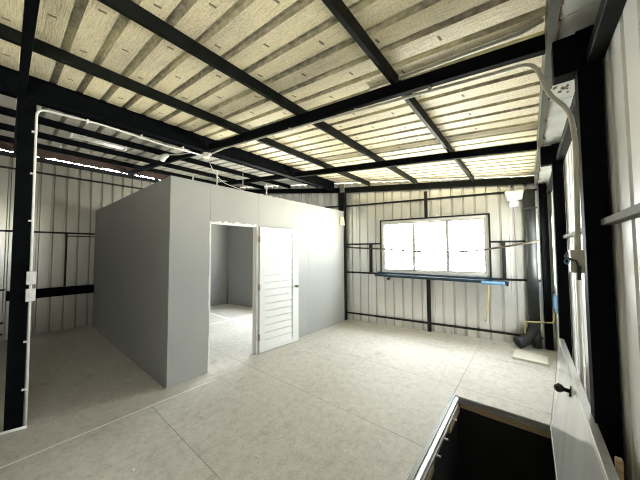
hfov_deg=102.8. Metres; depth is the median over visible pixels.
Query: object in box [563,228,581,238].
steel rail
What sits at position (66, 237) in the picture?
stud
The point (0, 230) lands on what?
steel rail
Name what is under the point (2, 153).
steel rail
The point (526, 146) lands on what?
rafter
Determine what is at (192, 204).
wall
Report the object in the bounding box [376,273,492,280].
bar
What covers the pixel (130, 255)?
wall
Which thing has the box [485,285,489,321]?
strap
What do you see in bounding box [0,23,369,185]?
rafter
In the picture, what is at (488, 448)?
wall
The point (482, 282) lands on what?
plastic sheet
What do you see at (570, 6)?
soffit panel
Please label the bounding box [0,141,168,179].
trim
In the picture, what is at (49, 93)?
steel beam
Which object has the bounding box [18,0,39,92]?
rafter
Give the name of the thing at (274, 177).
rafter
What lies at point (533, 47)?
rafter
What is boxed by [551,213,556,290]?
window
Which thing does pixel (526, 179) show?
rafter
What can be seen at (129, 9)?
rafter
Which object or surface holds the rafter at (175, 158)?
on the steel beam at (49, 93)
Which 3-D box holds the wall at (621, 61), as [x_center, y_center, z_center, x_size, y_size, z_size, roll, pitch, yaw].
[-0.295,0.168,-0.889,0.044,2.891,13.060,-2,-3,39]
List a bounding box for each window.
[346,213,540,281]
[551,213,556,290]
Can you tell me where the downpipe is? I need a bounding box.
[513,189,542,348]
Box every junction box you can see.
[202,152,210,158]
[564,250,584,279]
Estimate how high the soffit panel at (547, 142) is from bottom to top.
0.008 m
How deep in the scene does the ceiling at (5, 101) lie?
4.64 m
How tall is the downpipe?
2.600 m
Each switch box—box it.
[25,288,35,301]
[26,271,36,284]
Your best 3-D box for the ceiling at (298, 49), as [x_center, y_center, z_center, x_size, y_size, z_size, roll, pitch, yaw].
[-1.766,-1.436,0.452,4.025,0.462,13.180,-2,-3,39]
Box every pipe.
[369,17,544,90]
[524,307,554,333]
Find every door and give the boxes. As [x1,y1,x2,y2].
[258,227,298,352]
[550,338,618,479]
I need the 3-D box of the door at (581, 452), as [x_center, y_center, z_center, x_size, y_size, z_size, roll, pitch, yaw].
[1.457,1.257,1.471,0.122,0.798,2.196,-2,-3,39]
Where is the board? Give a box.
[512,349,547,365]
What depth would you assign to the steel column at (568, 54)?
1.20 m
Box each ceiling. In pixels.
[0,0,561,183]
[0,94,335,186]
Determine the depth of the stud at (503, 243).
4.47 m
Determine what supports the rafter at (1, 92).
attached to the ceiling at (5, 101)
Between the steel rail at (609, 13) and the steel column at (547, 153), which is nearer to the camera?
the steel rail at (609, 13)
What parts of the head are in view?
lamp shade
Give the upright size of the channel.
0.167 m
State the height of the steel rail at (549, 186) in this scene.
0.060 m
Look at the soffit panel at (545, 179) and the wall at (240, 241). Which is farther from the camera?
the wall at (240, 241)
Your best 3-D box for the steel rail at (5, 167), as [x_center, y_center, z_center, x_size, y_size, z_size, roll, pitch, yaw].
[-6.707,-1.391,3.694,0.030,0.035,11.754,-2,-3,39]
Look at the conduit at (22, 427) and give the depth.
2.28 m
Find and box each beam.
[0,65,335,190]
[6,284,93,300]
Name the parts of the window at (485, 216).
steel rail, sash, sash, steel rail, sash, steel rail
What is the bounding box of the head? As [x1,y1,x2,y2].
[504,189,523,207]
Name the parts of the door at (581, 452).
knob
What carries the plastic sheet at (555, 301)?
hanging from the wall at (621, 61)
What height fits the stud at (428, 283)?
1.085 m
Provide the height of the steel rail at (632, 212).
0.030 m
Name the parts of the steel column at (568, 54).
post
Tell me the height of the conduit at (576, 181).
1.431 m
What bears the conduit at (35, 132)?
attached to the steel column at (21, 235)
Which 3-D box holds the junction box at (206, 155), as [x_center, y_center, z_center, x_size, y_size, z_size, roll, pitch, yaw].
[-1.583,-1.190,3.581,0.149,0.063,0.098,-2,-3,39]
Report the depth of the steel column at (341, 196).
6.00 m
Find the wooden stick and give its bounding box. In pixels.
[615,456,623,479]
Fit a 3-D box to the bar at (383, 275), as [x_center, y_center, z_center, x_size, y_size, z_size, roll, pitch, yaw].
[2.207,0.746,4.962,2.361,0.081,0.030,-2,-3,31]
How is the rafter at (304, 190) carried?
attached to the wall at (464, 304)
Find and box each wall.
[0,151,153,340]
[92,177,167,384]
[164,176,344,387]
[210,224,227,305]
[227,176,556,348]
[228,225,252,306]
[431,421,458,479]
[457,402,554,479]
[550,0,639,479]
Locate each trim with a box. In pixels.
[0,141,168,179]
[92,325,166,388]
[207,221,255,372]
[252,226,258,353]
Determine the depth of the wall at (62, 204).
5.28 m
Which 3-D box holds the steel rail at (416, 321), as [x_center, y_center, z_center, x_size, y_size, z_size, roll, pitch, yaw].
[2.153,1.654,5.093,3.515,0.049,0.030,-2,-3,31]
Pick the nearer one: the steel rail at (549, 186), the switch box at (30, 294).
the switch box at (30, 294)
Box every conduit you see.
[0,425,26,435]
[21,109,202,425]
[211,63,580,249]
[573,235,586,395]
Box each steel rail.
[0,150,159,182]
[0,165,142,189]
[0,230,94,234]
[346,188,536,206]
[347,311,542,338]
[546,171,551,193]
[556,92,576,160]
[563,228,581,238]
[586,0,626,62]
[601,203,639,224]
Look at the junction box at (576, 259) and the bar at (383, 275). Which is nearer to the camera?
the junction box at (576, 259)
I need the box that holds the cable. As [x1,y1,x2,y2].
[345,240,538,252]
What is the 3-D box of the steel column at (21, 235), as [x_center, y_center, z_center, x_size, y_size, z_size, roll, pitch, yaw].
[-2.816,0.191,2.403,0.110,3.060,0.112,-2,-3,39]
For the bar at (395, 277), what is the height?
0.071 m
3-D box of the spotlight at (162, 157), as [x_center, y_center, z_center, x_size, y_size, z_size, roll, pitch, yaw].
[-2.357,-1.404,4.174,0.882,0.153,0.124,-2,-3,30]
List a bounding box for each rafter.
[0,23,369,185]
[0,91,318,187]
[0,106,290,188]
[0,122,263,188]
[0,135,239,189]
[13,96,24,152]
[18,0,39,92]
[97,0,416,183]
[128,149,202,174]
[208,34,545,150]
[212,175,287,185]
[244,188,339,193]
[294,141,536,176]
[322,0,474,181]
[345,176,533,192]
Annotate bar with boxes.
[375,274,508,283]
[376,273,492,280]
[377,272,499,279]
[395,277,479,282]
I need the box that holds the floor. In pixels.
[0,302,557,479]
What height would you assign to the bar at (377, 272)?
0.064 m
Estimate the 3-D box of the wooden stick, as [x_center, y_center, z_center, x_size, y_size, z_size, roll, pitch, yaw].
[1.136,1.229,0.955,0.020,0.816,0.052,-2,-3,39]
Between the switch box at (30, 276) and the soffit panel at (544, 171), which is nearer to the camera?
the switch box at (30, 276)
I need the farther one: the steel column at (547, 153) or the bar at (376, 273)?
the bar at (376, 273)
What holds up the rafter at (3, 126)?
attached to the ceiling at (5, 101)
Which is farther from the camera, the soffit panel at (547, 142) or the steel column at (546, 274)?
the steel column at (546, 274)
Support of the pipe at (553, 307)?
attached to the downpipe
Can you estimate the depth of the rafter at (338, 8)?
1.71 m
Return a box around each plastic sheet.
[481,281,504,284]
[553,294,557,313]
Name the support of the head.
attached to the downpipe
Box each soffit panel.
[538,176,549,183]
[539,165,551,176]
[544,84,572,139]
[544,136,561,145]
[550,1,600,101]
[561,0,600,17]
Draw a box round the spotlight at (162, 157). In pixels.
[158,152,188,161]
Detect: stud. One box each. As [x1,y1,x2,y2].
[64,234,67,285]
[369,245,372,271]
[424,191,427,216]
[426,280,431,331]
[502,242,506,277]
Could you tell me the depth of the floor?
2.71 m
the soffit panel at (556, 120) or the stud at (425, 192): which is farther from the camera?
the stud at (425, 192)
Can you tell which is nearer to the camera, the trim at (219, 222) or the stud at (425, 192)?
the trim at (219, 222)
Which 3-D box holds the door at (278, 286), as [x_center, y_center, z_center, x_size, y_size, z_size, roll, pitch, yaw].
[-0.665,0.790,4.306,0.096,1.980,0.814,-3,-4,45]
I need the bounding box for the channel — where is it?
[534,0,563,185]
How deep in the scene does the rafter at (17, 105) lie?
3.36 m
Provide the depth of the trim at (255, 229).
4.03 m
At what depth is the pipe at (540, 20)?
1.65 m
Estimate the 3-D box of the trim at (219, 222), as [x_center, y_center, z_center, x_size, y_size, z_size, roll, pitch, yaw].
[-1.280,0.752,3.743,0.081,2.038,0.769,-2,-3,39]
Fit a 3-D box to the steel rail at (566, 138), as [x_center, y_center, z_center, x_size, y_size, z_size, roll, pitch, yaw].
[1.899,-0.857,1.938,0.059,0.060,1.646,-2,-3,39]
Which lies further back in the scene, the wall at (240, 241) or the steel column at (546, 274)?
the wall at (240, 241)
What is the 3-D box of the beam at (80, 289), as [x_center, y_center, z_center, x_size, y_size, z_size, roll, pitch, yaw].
[-5.354,1.045,5.137,0.120,0.170,1.208,-2,-3,39]
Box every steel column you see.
[3,97,36,431]
[338,192,346,319]
[538,183,553,350]
[540,143,572,360]
[551,25,624,479]
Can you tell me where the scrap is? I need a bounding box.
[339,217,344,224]
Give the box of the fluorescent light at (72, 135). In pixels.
[69,132,126,150]
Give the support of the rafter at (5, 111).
attached to the ceiling at (5, 101)
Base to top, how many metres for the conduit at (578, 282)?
1.700 m
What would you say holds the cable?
attached to the wall at (464, 304)
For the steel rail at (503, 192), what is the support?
attached to the wall at (464, 304)
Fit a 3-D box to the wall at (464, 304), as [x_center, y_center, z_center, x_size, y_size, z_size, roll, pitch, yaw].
[0.430,0.034,6.228,7.893,3.670,0.044,-2,-3,31]
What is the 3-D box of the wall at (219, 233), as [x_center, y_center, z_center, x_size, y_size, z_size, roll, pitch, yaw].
[-3.841,0.653,6.778,0.066,2.530,3.047,-2,-3,39]
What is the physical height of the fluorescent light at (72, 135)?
0.077 m
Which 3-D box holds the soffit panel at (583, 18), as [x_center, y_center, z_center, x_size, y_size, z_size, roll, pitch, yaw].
[1.478,-1.041,1.508,0.148,0.008,0.882,-2,-3,39]
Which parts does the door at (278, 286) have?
slat panel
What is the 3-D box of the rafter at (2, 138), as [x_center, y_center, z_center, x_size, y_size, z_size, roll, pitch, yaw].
[-6.270,-1.784,3.380,0.030,0.093,11.897,-2,-3,39]
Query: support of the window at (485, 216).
in the wall at (464, 304)
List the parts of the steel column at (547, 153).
post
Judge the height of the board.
0.030 m
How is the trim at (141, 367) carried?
attached to the wall at (130, 255)
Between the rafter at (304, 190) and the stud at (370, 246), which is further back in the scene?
the rafter at (304, 190)
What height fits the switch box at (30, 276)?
0.120 m

